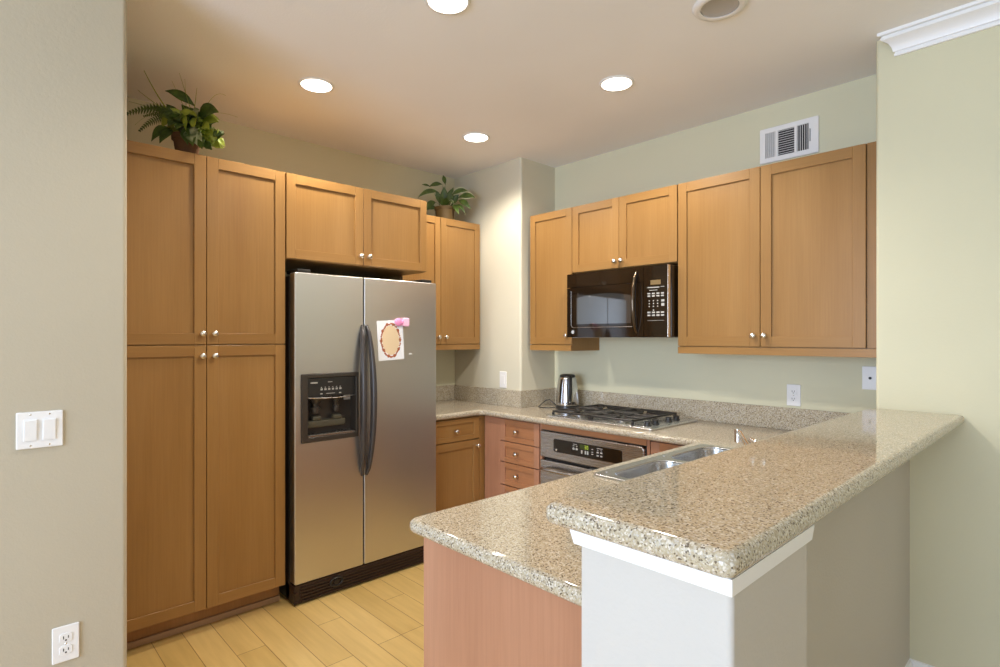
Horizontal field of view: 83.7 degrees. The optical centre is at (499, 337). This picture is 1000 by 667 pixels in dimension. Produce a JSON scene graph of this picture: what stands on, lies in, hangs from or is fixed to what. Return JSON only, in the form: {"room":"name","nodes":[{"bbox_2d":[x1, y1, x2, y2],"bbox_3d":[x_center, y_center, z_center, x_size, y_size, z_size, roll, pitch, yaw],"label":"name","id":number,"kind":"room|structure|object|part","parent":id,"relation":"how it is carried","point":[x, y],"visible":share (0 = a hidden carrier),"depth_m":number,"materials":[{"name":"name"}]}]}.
{"room":"kitchen","nodes":[
{"label":"kitchen","id":0,"kind":"room"},
{"bbox_2d":[0,0,126,666],"bbox_3d":[-3.163,0.062,1.079,3.886,2.697,1.395,0,0,-43],"label":"wall","id":1,"kind":"structure","parent":0,"point":[63,63],"depth_m":1.79,"materials":[{"name":"beige paint"}]},
{"bbox_2d":[16,410,62,449],"bbox_3d":[-1.436,0.287,1.743,0.114,0.114,0.012,0,0,-43],"label":"light switch","id":2,"kind":"object","parent":1,"relation":"attached to","point":[39,429],"visible":1,"depth_m":1.74,"materials":[{"name":"white plastic"}]},
{"bbox_2d":[52,622,78,664],"bbox_3d":[-1.391,0.979,1.789,0.070,0.115,0.009,0,0,-43],"label":"wall outlet","id":3,"kind":"object","parent":1,"relation":"attached to","point":[65,639],"visible":1,"depth_m":1.78,"materials":[{"name":"white plastic"}]},
{"bbox_2d":[59,632,71,642],"bbox_3d":[-1.389,0.960,1.787,0.033,0.029,0.003,0,0,-43],"label":"receptacle","id":4,"kind":"object","parent":3,"relation":"attached to","point":[64,637],"depth_m":1.79,"materials":[{"name":"white plastic"}]},
{"bbox_2d":[59,644,71,654],"bbox_3d":[-1.389,0.999,1.787,0.033,0.029,0.003,0,0,-43],"label":"receptacle","id":5,"kind":"object","parent":3,"relation":"attached to","point":[64,649],"depth_m":1.79,"materials":[{"name":"white plastic"}]},
{"bbox_2d":[127,562,423,666],"bbox_3d":[-0.229,1.461,0.024,7.000,0.100,7.050,0,0,-43],"label":"floor","id":6,"kind":"structure","parent":0,"point":[377,622],"depth_m":2.65,"materials":[{"name":"brown wood"}]},
{"bbox_2d":[127,140,284,649],"bbox_3d":[-1.609,0.268,2.894,0.763,2.287,0.647,0,0,-43],"label":"pantry cabinet","id":7,"kind":"object","parent":6,"relation":"on","point":[206,235],"visible":0.88,"depth_m":2.67,"materials":[{"name":"brown wood"}]},
{"bbox_3d":[-1.554,0.669,2.557,0.378,1.265,0.020,0,0,-43],"label":"door","id":8,"kind":"part","parent":7,"relation":"part of","materials":[{"name":"brown wood"}]},
{"bbox_3d":[-1.554,-0.420,2.557,0.378,0.904,0.020,0,0,-43],"label":"door","id":9,"kind":"part","parent":7,"relation":"part of","materials":[{"name":"brown wood"}]},
{"bbox_2d":[127,71,235,153],"bbox_3d":[-1.559,-1.080,2.728,0.546,0.405,0.197,0,0,2],"label":"potted plant","id":10,"kind":"object","parent":7,"relation":"on","point":[193,130],"visible":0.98,"depth_m":2.69,"materials":[{"name":"green plant"}]},
{"bbox_3d":[-1.536,-0.933,2.738,0.136,0.112,0.136,0,0,-43],"label":"pot","id":11,"kind":"part","parent":10,"relation":"part of","materials":[{"name":"brown wicker"}]},
{"bbox_3d":[-1.462,1.396,2.737,0.763,0.030,0.012,0,0,-43],"label":"shoe moulding","id":12,"kind":"part","parent":7,"relation":"part of","materials":[{"name":"brown wood"}]},
{"bbox_3d":[-1.413,0.087,2.655,0.030,0.030,0.030,0,0,-43],"label":"knob","id":13,"kind":"part","parent":7,"relation":"part of","materials":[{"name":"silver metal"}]},
{"bbox_3d":[-1.413,-0.020,2.655,0.030,0.030,0.030,0,0,-43],"label":"knob","id":14,"kind":"part","parent":7,"relation":"part of","materials":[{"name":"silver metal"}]},
{"bbox_3d":[-1.374,0.087,2.692,0.030,0.030,0.030,0,0,-43],"label":"knob","id":15,"kind":"part","parent":7,"relation":"part of","materials":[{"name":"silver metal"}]},
{"bbox_3d":[-1.374,-0.020,2.692,0.030,0.030,0.030,0,0,-43],"label":"knob","id":16,"kind":"part","parent":7,"relation":"part of","materials":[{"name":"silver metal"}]},
{"bbox_3d":[-1.276,0.669,2.818,0.380,1.265,0.020,0,0,-43],"label":"door","id":17,"kind":"part","parent":7,"relation":"part of","materials":[{"name":"brown wood"}]},
{"bbox_3d":[-1.276,-0.420,2.818,0.380,0.904,0.020,0,0,-43],"label":"door","id":18,"kind":"part","parent":7,"relation":"part of","materials":[{"name":"brown wood"}]},
{"bbox_2d":[279,269,435,604],"bbox_3d":[-0.941,0.522,3.452,0.924,1.778,0.720,0,0,-43],"label":"refrigerator","id":19,"kind":"object","parent":6,"relation":"on","point":[360,429],"visible":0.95,"depth_m":3.17,"materials":[{"name":"grey metal"}]},
{"bbox_3d":[-1.005,0.367,3.040,0.076,0.090,0.076,0,0,-43],"label":"spout","id":20,"kind":"part","parent":19,"relation":"part of","materials":[{"name":"grey plastic"}]},
{"bbox_3d":[-0.952,0.478,3.088,0.402,1.648,0.064,0,0,-43],"label":"freezer door","id":21,"kind":"part","parent":19,"relation":"part of","materials":[{"name":"silver metal"}]},
{"bbox_3d":[-0.943,0.268,3.092,0.281,0.102,0.064,0,0,-43],"label":"control panel","id":22,"kind":"part","parent":19,"relation":"part of","materials":[{"name":"black plastic"}]},
{"bbox_3d":[-0.918,0.367,3.123,0.052,0.090,0.052,0,0,-43],"label":"spout","id":23,"kind":"part","parent":19,"relation":"part of","materials":[{"name":"grey plastic"}]},
{"bbox_3d":[-0.781,0.358,3.169,0.036,0.866,0.089,0,0,-31],"label":"handle","id":24,"kind":"part","parent":19,"relation":"part of","materials":[{"name":"grey metal"}]},
{"bbox_3d":[-0.740,0.358,3.208,0.089,0.866,0.036,0,0,34],"label":"handle","id":25,"kind":"part","parent":19,"relation":"part of","materials":[{"name":"grey metal"}]},
{"bbox_2d":[377,320,403,360],"bbox_3d":[-0.650,0.015,3.326,0.190,0.245,0.004,0,0,-43],"label":"greeting card","id":26,"kind":"object","parent":19,"relation":"attached to","point":[389,335],"visible":1,"depth_m":3.32,"materials":[{"name":"white paper"}]},
{"bbox_3d":[-0.650,0.015,3.325,0.118,0.176,0.001,-4,3,-43],"label":"oval panel","id":27,"kind":"part","parent":26,"relation":"part of","materials":[{"name":"beige paper"}]},
{"bbox_3d":[-0.615,0.478,3.407,0.512,1.648,0.064,0,0,-43],"label":"fridge door","id":28,"kind":"part","parent":19,"relation":"part of","materials":[{"name":"silver metal"}]},
{"bbox_2d":[395,318,408,326],"bbox_3d":[-0.591,-0.094,3.367,0.100,0.052,0.022,0,0,-43],"label":"magnet","id":29,"kind":"object","parent":19,"relation":"attached to","point":[404,322],"visible":1,"depth_m":3.37,"materials":[{"name":"pink plastic"}]},
{"bbox_2d":[436,415,484,511],"bbox_3d":[-0.472,0.973,3.970,0.468,0.876,0.648,0,0,-43],"label":"base cabinet","id":30,"kind":"object","parent":6,"relation":"on","point":[460,442],"visible":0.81,"depth_m":3.77,"materials":[{"name":"brown wood"}]},
{"bbox_3d":[-0.299,0.620,3.743,0.405,0.147,0.020,0,0,-43],"label":"drawer","id":31,"kind":"part","parent":30,"relation":"part of","materials":[{"name":"brown wood"}]},
{"bbox_3d":[-0.299,1.001,3.743,0.405,0.601,0.020,0,0,-43],"label":"door","id":32,"kind":"part","parent":30,"relation":"part of","materials":[{"name":"brown wood"}]},
{"bbox_2d":[424,538,581,666],"bbox_3d":[0.606,0.973,1.909,1.697,0.876,0.658,0,0,-43],"label":"base cabinet","id":33,"kind":"object","parent":6,"relation":"on","point":[477,614],"visible":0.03,"depth_m":1.34,"materials":[{"name":"brown wood"}]},
{"bbox_2d":[485,416,539,498],"bbox_3d":[0.276,0.973,3.905,0.625,0.876,0.528,0,0,-43],"label":"base cabinet","id":34,"kind":"object","parent":6,"relation":"on","point":[512,447],"visible":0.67,"depth_m":3.72,"materials":[{"name":"brown wood"}]},
{"bbox_3d":[-0.047,0.927,3.852,0.016,0.764,0.158,0,0,-43],"label":"filler panel","id":35,"kind":"part","parent":34,"relation":"part of","materials":[{"name":"brown wood"}]},
{"bbox_3d":[0.131,1.147,3.661,0.020,0.310,0.357,0,0,-43],"label":"drawer","id":36,"kind":"part","parent":34,"relation":"part of","materials":[{"name":"brown wood"}]},
{"bbox_3d":[0.131,0.911,3.661,0.020,0.148,0.357,0,0,-43],"label":"drawer","id":37,"kind":"part","parent":34,"relation":"part of","materials":[{"name":"brown wood"}]},
{"bbox_3d":[0.131,0.764,3.661,0.020,0.135,0.357,0,0,-43],"label":"drawer","id":38,"kind":"part","parent":34,"relation":"part of","materials":[{"name":"brown wood"}]},
{"bbox_3d":[0.131,0.619,3.661,0.020,0.144,0.357,0,0,-43],"label":"drawer","id":39,"kind":"part","parent":34,"relation":"part of","materials":[{"name":"brown wood"}]},
{"bbox_2d":[410,400,790,606],"bbox_3d":[0.047,0.516,2.914,2.335,0.038,2.896,0,0,-43],"label":"countertop","id":40,"kind":"structure","parent":34,"relation":"on","point":[511,533],"depth_m":1.54,"materials":[{"name":"stone"}]},
{"bbox_2d":[538,374,578,409],"bbox_3d":[0.425,0.374,3.958,0.286,0.244,0.174,0,0,38],"label":"kettle","id":41,"kind":"object","parent":40,"relation":"on","point":[567,396],"visible":0.97,"depth_m":3.86,"materials":[{"name":"silver metal"}]},
{"bbox_3d":[0.336,0.467,3.971,0.134,0.058,0.073,0,0,28],"label":"power cord","id":42,"kind":"part","parent":41,"relation":"part of","materials":[{"name":"black plastic"}]},
{"bbox_3d":[0.474,0.264,3.924,0.110,0.020,0.110,0,0,-43],"label":"lid","id":43,"kind":"part","parent":41,"relation":"part of","materials":[{"name":"black plastic"}]},
{"bbox_3d":[0.477,0.359,3.847,0.036,0.213,0.064,0,0,-2],"label":"handle","id":44,"kind":"part","parent":41,"relation":"part of","materials":[{"name":"black plastic"}]},
{"bbox_2d":[546,404,697,430],"bbox_3d":[0.734,0.476,3.419,0.520,0.042,0.760,0,0,-43],"label":"cooktop","id":45,"kind":"object","parent":40,"relation":"in","point":[627,417],"visible":1,"depth_m":3.31,"materials":[{"name":"silver metal"}]},
{"bbox_3d":[0.813,0.470,3.078,0.046,0.025,0.046,0,0,-43],"label":"control knob","id":46,"kind":"part","parent":45,"relation":"part of","materials":[{"name":"black plastic"}]},
{"bbox_3d":[0.873,0.470,3.134,0.046,0.025,0.046,0,0,-43],"label":"control knob","id":47,"kind":"part","parent":45,"relation":"part of","materials":[{"name":"black plastic"}]},
{"bbox_3d":[0.976,0.470,3.232,0.046,0.025,0.046,0,0,-43],"label":"control knob","id":48,"kind":"part","parent":45,"relation":"part of","materials":[{"name":"black plastic"}]},
{"bbox_3d":[1.038,0.470,3.291,0.046,0.025,0.046,0,0,-43],"label":"control knob","id":49,"kind":"part","parent":45,"relation":"part of","materials":[{"name":"black plastic"}]},
{"bbox_2d":[594,444,732,481],"bbox_3d":[0.814,0.582,2.104,0.824,0.190,0.534,0,0,-43],"label":"sink","id":50,"kind":"object","parent":40,"relation":"in","point":[624,472],"visible":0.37,"depth_m":2.22,"materials":[{"name":"silver metal"}]},
{"bbox_3d":[0.652,0.584,1.986,0.362,0.186,0.395,0,0,-43],"label":"bowl","id":51,"kind":"part","parent":50,"relation":"part of","materials":[{"name":"silver metal"}]},
{"bbox_3d":[0.941,0.584,2.260,0.362,0.186,0.395,0,0,-43],"label":"bowl","id":52,"kind":"part","parent":50,"relation":"part of","materials":[{"name":"silver metal"}]},
{"bbox_2d":[734,429,758,444],"bbox_3d":[0.867,0.411,1.883,0.131,0.154,0.346,0,0,21],"label":"faucet","id":53,"kind":"object","parent":40,"relation":"on","point":[739,436],"visible":0.13,"depth_m":2.00,"materials":[{"name":"silver metal"}]},
{"bbox_3d":[0.859,0.388,1.938,0.027,0.106,0.254,0,0,8],"label":"spout","id":54,"kind":"part","parent":53,"relation":"part of","materials":[{"name":"silver metal"}]},
{"bbox_3d":[0.846,0.366,1.840,0.040,0.063,0.079,0,0,10],"label":"lever","id":55,"kind":"part","parent":53,"relation":"part of","materials":[{"name":"silver metal"}]},
{"bbox_2d":[540,424,650,483],"bbox_3d":[0.737,0.973,3.435,0.599,0.876,0.784,0,0,-43],"label":"base cabinet","id":56,"kind":"object","parent":6,"relation":"on","point":[644,442],"visible":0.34,"depth_m":3.19,"materials":[{"name":"brown wood"}]},
{"bbox_2d":[540,429,646,483],"bbox_3d":[0.687,0.930,3.386,0.608,0.713,0.746,0,0,-43],"label":"oven","id":57,"kind":"object","parent":56,"relation":"in","point":[565,454],"visible":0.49,"depth_m":3.27,"materials":[{"name":"grey metal"}]},
{"bbox_3d":[0.485,0.801,3.198,0.056,0.022,0.674,0,0,-43],"label":"handle","id":58,"kind":"part","parent":57,"relation":"part of","materials":[{"name":"silver metal"}]},
{"bbox_3d":[0.518,1.014,3.229,0.038,0.515,0.738,0,0,-43],"label":"door","id":59,"kind":"part","parent":57,"relation":"part of","materials":[{"name":"silver metal"}]},
{"bbox_3d":[0.496,0.654,3.225,0.002,0.078,0.494,0,0,-43],"label":"control glass","id":60,"kind":"part","parent":57,"relation":"part of","materials":[{"name":"black glass"}]},
{"bbox_3d":[0.519,0.659,3.231,0.038,0.160,0.742,0,0,-43],"label":"control panel","id":61,"kind":"part","parent":57,"relation":"part of","materials":[{"name":"silver metal"}]},
{"bbox_3d":[0.527,0.554,3.236,0.020,0.038,0.747,0,0,-43],"label":"rail","id":62,"kind":"part","parent":56,"relation":"part of","materials":[{"name":"brown wood"}]},
{"bbox_2d":[651,441,683,453],"bbox_3d":[1.109,0.973,3.023,0.625,0.876,0.325,0,0,-43],"label":"base cabinet","id":63,"kind":"object","parent":6,"relation":"on","point":[656,447],"visible":0.11,"depth_m":2.90,"materials":[{"name":"brown wood"}]},
{"bbox_2d":[127,97,454,399],"bbox_3d":[-1.165,0.062,3.846,2.819,2.697,0.120,0,0,-43],"label":"wall","id":64,"kind":"structure","parent":0,"point":[245,145],"depth_m":3.69,"materials":[{"name":"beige paint"}]},
{"bbox_2d":[285,173,426,278],"bbox_3d":[-0.999,-0.647,3.471,0.909,0.457,0.647,0,0,-43],"label":"upper cabinet","id":65,"kind":"object","parent":64,"relation":"attached to","point":[332,228],"visible":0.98,"depth_m":3.23,"materials":[{"name":"brown wood"}]},
{"bbox_3d":[-0.969,-0.647,3.109,0.452,0.450,0.020,0,0,-43],"label":"door","id":66,"kind":"part","parent":65,"relation":"part of","materials":[{"name":"brown wood"}]},
{"bbox_3d":[-0.639,-0.647,3.421,0.450,0.450,0.020,0,0,-43],"label":"door","id":67,"kind":"part","parent":65,"relation":"part of","materials":[{"name":"brown wood"}]},
{"bbox_2d":[383,215,479,349],"bbox_3d":[-0.509,-0.391,4.132,0.702,0.957,0.355,0,0,-43],"label":"upper cabinet","id":68,"kind":"object","parent":64,"relation":"attached to","point":[453,246],"visible":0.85,"depth_m":4.10,"materials":[{"name":"brown wood"}]},
{"bbox_3d":[-0.550,-0.410,3.904,0.324,0.911,0.020,0,0,-43],"label":"door","id":69,"kind":"part","parent":68,"relation":"part of","materials":[{"name":"brown wood"}]},
{"bbox_2d":[418,175,474,219],"bbox_3d":[-0.392,-1.051,4.201,0.430,0.362,0.174,0,0,5],"label":"potted plant","id":70,"kind":"object","parent":68,"relation":"on","point":[444,210],"visible":0.99,"depth_m":4.16,"materials":[{"name":"green plant"}]},
{"bbox_3d":[-0.416,-0.926,4.210,0.160,0.112,0.160,0,0,-43],"label":"pot","id":71,"kind":"part","parent":70,"relation":"part of","materials":[{"name":"brown wicker"}]},
{"bbox_3d":[-0.415,0.069,4.033,0.702,0.038,0.019,0,0,-43],"label":"light rail","id":72,"kind":"part","parent":68,"relation":"part of","materials":[{"name":"brown wood"}]},
{"bbox_3d":[-0.295,-0.410,4.145,0.372,0.911,0.020,0,0,-43],"label":"door","id":73,"kind":"part","parent":68,"relation":"part of","materials":[{"name":"brown wood"}]},
{"bbox_2d":[436,385,453,400],"bbox_3d":[-0.617,0.437,4.267,0.666,0.120,0.019,0,0,-43],"label":"backsplash","id":74,"kind":"structure","parent":64,"relation":"attached to","point":[443,392],"depth_m":4.42,"materials":[{"name":"stone"}]},
{"bbox_2d":[455,157,554,415],"bbox_3d":[0.024,0.062,4.373,0.367,2.697,0.748,0,0,-43],"label":"wall","id":75,"kind":"structure","parent":0,"point":[506,194],"depth_m":4.12,"materials":[{"name":"paint"}]},
{"bbox_2d":[453,384,521,407],"bbox_3d":[-0.110,0.437,4.232,0.020,0.120,0.766,0,0,-43],"label":"backsplash","id":76,"kind":"structure","parent":75,"relation":"attached to","point":[504,397],"depth_m":4.18,"materials":[{"name":"stone"}]},
{"bbox_2d":[500,371,506,387],"bbox_3d":[0.022,0.307,4.101,0.008,0.120,0.072,0,0,-43],"label":"light switch","id":77,"kind":"object","parent":75,"relation":"attached to","point":[503,375],"visible":1,"depth_m":4.09,"materials":[{"name":"white plastic"}]},
{"bbox_2d":[522,388,554,407],"bbox_3d":[0.281,0.437,4.087,0.348,0.120,0.018,0,0,-43],"label":"backsplash","id":78,"kind":"structure","parent":75,"relation":"attached to","point":[535,397],"depth_m":4.07,"materials":[{"name":"stone"}]},
{"bbox_2d":[127,0,975,178],"bbox_3d":[-0.229,-1.336,0.024,7.000,0.100,7.050,0,0,-43],"label":"ceiling","id":79,"kind":"structure","parent":0,"point":[409,79],"depth_m":2.64,"materials":[{"name":"paint"}]},
{"bbox_2d":[298,77,333,92],"bbox_3d":[-0.933,-1.282,2.839,0.176,0.008,0.176,0,0,-43],"label":"recessed light","id":80,"kind":"object","parent":79,"relation":"in","point":[312,84],"visible":1,"depth_m":2.83,"materials":[{"name":"white plastic"}]},
{"bbox_2d":[425,0,470,14],"bbox_3d":[-0.200,-1.282,2.130,0.176,0.008,0.176,0,0,-43],"label":"recessed light","id":81,"kind":"object","parent":79,"relation":"in","point":[446,7],"visible":1,"depth_m":2.16,"materials":[{"name":"white"}]},
{"bbox_2d":[462,132,489,142],"bbox_3d":[-0.153,-1.282,3.577,0.176,0.008,0.176,0,0,-43],"label":"recessed light","id":82,"kind":"object","parent":79,"relation":"in","point":[476,137],"visible":1,"depth_m":3.57,"materials":[{"name":"white"}]},
{"bbox_2d":[599,75,633,91],"bbox_3d":[0.589,-1.282,2.821,0.176,0.008,0.176,0,0,-43],"label":"recessed light","id":83,"kind":"object","parent":79,"relation":"in","point":[615,83],"visible":1,"depth_m":2.81,"materials":[{"name":"white"}]},
{"bbox_2d":[692,0,747,20],"bbox_3d":[0.849,-1.279,2.158,0.202,0.012,0.202,0,0,-43],"label":"recessed light","id":84,"kind":"object","parent":79,"relation":"in","point":[704,10],"visible":1,"depth_m":2.17,"materials":[{"name":"white plastic"}]},
{"bbox_2d":[555,74,875,430],"bbox_3d":[0.904,0.062,3.797,0.120,2.697,3.034,0,0,-43],"label":"wall","id":85,"kind":"structure","parent":0,"point":[846,112],"depth_m":3.32,"materials":[{"name":"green paint"}]},
{"bbox_2d":[530,207,598,350],"bbox_3d":[0.448,-0.391,3.939,0.344,0.957,0.380,0,0,-43],"label":"upper cabinet","id":86,"kind":"object","parent":85,"relation":"attached to","point":[550,232],"visible":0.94,"depth_m":3.85,"materials":[{"name":"brown wood"}]},
{"bbox_3d":[0.350,0.069,3.851,0.019,0.038,0.374,0,0,-43],"label":"light rail","id":87,"kind":"part","parent":86,"relation":"part of","materials":[{"name":"brown wood"}]},
{"bbox_3d":[0.352,-0.410,3.848,0.020,0.911,0.379,0,0,-43],"label":"door","id":88,"kind":"part","parent":86,"relation":"part of","materials":[{"name":"brown wood"}]},
{"bbox_2d":[572,184,677,273],"bbox_3d":[0.842,-0.648,3.522,0.344,0.442,0.760,0,0,-43],"label":"upper cabinet","id":89,"kind":"object","parent":85,"relation":"attached to","point":[640,229],"visible":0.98,"depth_m":3.40,"materials":[{"name":"brown wood"}]},
{"bbox_3d":[0.611,-0.648,3.574,0.020,0.435,0.365,0,0,-43],"label":"door","id":90,"kind":"part","parent":89,"relation":"part of","materials":[{"name":"brown wood"}]},
{"bbox_2d":[567,264,677,337],"bbox_3d":[0.804,-0.205,3.474,0.446,0.408,0.728,0,0,-43],"label":"microwave","id":91,"kind":"object","parent":89,"relation":"attached to","point":[636,302],"visible":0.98,"depth_m":3.29,"materials":[{"name":"black"}]},
{"bbox_3d":[0.613,-0.182,3.428,0.008,0.238,0.464,0,0,-43],"label":"window trim","id":92,"kind":"part","parent":91,"relation":"part of","materials":[{"name":"silver metal"}]},
{"bbox_3d":[0.639,-0.365,3.426,0.040,0.087,0.572,0,0,-43],"label":"vent panel","id":93,"kind":"part","parent":91,"relation":"part of","materials":[{"name":"black"}]},
{"bbox_3d":[0.639,-0.161,3.426,0.040,0.316,0.571,0,0,-43],"label":"door","id":94,"kind":"part","parent":91,"relation":"part of","materials":[{"name":"black glass"}]},
{"bbox_3d":[0.777,-0.206,3.224,0.065,0.363,0.026,0,0,-43],"label":"handle","id":95,"kind":"part","parent":91,"relation":"part of","materials":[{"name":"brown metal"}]},
{"bbox_3d":[0.889,-0.206,3.164,0.037,0.406,0.146,0,0,-43],"label":"control panel","id":96,"kind":"part","parent":91,"relation":"part of","materials":[{"name":"black plastic"}]},
{"bbox_3d":[0.943,-0.206,3.112,0.031,0.406,0.004,0,0,-43],"label":"edge trim","id":97,"kind":"part","parent":91,"relation":"part of","materials":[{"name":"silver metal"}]},
{"bbox_3d":[0.872,-0.648,3.297,0.020,0.435,0.389,0,0,-43],"label":"door","id":98,"kind":"part","parent":89,"relation":"part of","materials":[{"name":"brown wood"}]},
{"bbox_2d":[555,388,850,430],"bbox_3d":[1.143,0.437,3.441,0.018,0.120,2.142,0,0,-43],"label":"backsplash","id":99,"kind":"structure","parent":85,"relation":"attached to","point":[784,418],"depth_m":3.27,"materials":[{"name":"stone"}]},
{"bbox_2d":[678,141,875,357],"bbox_3d":[1.433,-0.391,2.897,0.344,0.957,0.955,0,0,-43],"label":"upper cabinet","id":100,"kind":"object","parent":85,"relation":"attached to","point":[779,258],"visible":0.93,"depth_m":2.75,"materials":[{"name":"brown wood"}]},
{"bbox_3d":[1.164,-0.410,2.988,0.020,0.911,0.450,0,0,-43],"label":"door","id":101,"kind":"part","parent":100,"relation":"part of","materials":[{"name":"brown wood"}]},
{"bbox_3d":[1.281,-0.011,2.829,0.030,0.030,0.030,0,0,-43],"label":"knob","id":102,"kind":"part","parent":100,"relation":"part of","materials":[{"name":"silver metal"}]},
{"bbox_3d":[1.318,-0.011,2.790,0.030,0.030,0.030,0,0,-43],"label":"knob","id":103,"kind":"part","parent":100,"relation":"part of","materials":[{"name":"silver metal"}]},
{"bbox_3d":[1.337,0.069,2.806,0.019,0.038,0.955,0,0,-43],"label":"light rail","id":104,"kind":"part","parent":100,"relation":"part of","materials":[{"name":"brown wood"}]},
{"bbox_3d":[1.478,-0.410,2.657,0.020,0.911,0.456,0,0,-43],"label":"door","id":105,"kind":"part","parent":100,"relation":"part of","materials":[{"name":"brown wood"}]},
{"bbox_2d":[760,115,818,164],"bbox_3d":[1.554,-1.062,3.010,0.016,0.192,0.299,0,0,-43],"label":"air vent","id":106,"kind":"object","parent":85,"relation":"in","point":[798,138],"visible":1,"depth_m":3.00,"materials":[{"name":"white plastic"}]},
{"bbox_2d":[787,384,800,405],"bbox_3d":[1.574,0.308,2.994,0.009,0.115,0.070,0,0,-43],"label":"wall outlet","id":107,"kind":"object","parent":85,"relation":"attached to","point":[793,391],"visible":1,"depth_m":2.99,"materials":[{"name":"white plastic"}]},
{"bbox_2d":[790,389,796,393],"bbox_3d":[1.572,0.288,2.992,0.003,0.029,0.033,0,0,-43],"label":"receptacle","id":108,"kind":"object","parent":107,"relation":"attached to","point":[792,391],"depth_m":2.99,"materials":[{"name":"white plastic"}]},
{"bbox_2d":[790,396,796,401],"bbox_3d":[1.572,0.328,2.992,0.003,0.029,0.033,0,0,-43],"label":"receptacle","id":109,"kind":"object","parent":107,"relation":"attached to","point":[792,398],"depth_m":2.99,"materials":[{"name":"white plastic"}]},
{"bbox_2d":[862,366,875,389],"bbox_3d":[1.815,0.198,2.737,0.012,0.115,0.070,0,0,-43],"label":"cable plate","id":110,"kind":"object","parent":85,"relation":"attached to","point":[868,372],"visible":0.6,"depth_m":2.74,"materials":[{"name":"white plastic"}]},
{"bbox_2d":[582,460,909,666],"bbox_3d":[0.986,0.878,1.616,2.047,1.065,0.278,0,0,-43],"label":"wall","id":111,"kind":"structure","parent":0,"point":[842,599],"depth_m":1.00,"materials":[{"name":"paint"}]},
{"bbox_2d":[570,524,813,596],"bbox_3d":[0.354,0.359,1.023,0.345,0.027,0.298,0,0,-43],"label":"trim","id":112,"kind":"structure","parent":111,"relation":"attached to","point":[730,587],"depth_m":0.89,"materials":[{"name":"white paint"}]},
{"bbox_2d":[546,408,964,578],"bbox_3d":[0.957,0.325,1.622,2.079,0.040,0.359,0,0,-43],"label":"bar","id":113,"kind":"object","parent":111,"relation":"on","point":[720,514],"visible":1,"depth_m":1.10,"materials":[{"name":"stone"}]},
{"bbox_2d":[905,660,912,666],"bbox_3d":[1.084,1.375,1.732,1.718,0.071,0.013,0,0,-43],"label":"baseboard","id":114,"kind":"structure","parent":111,"relation":"attached to","point":[909,663],"depth_m":2.30,"materials":[{"name":"white paint"}]},
{"bbox_2d":[876,26,999,666],"bbox_3d":[3.123,0.062,1.191,0.475,2.697,3.841,0,0,-43],"label":"wall","id":115,"kind":"structure","parent":0,"point":[938,106],"depth_m":2.25,"materials":[{"name":"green paint"}]},
{"bbox_2d":[909,658,933,666],"bbox_3d":[2.987,1.375,0.980,0.013,0.071,3.720,0,0,-43],"label":"baseboard","id":116,"kind":"structure","parent":115,"relation":"attached to","point":[915,663],"depth_m":2.31,"materials":[{"name":"white paint"}]},
{"bbox_2d":[877,0,999,55],"bbox_3d":[2.932,-1.239,0.998,0.068,0.094,3.822,0,0,-43],"label":"trim","id":117,"kind":"structure","parent":115,"relation":"attached to","point":[976,16],"depth_m":2.23,"materials":[{"name":"white paint"}]}
]}

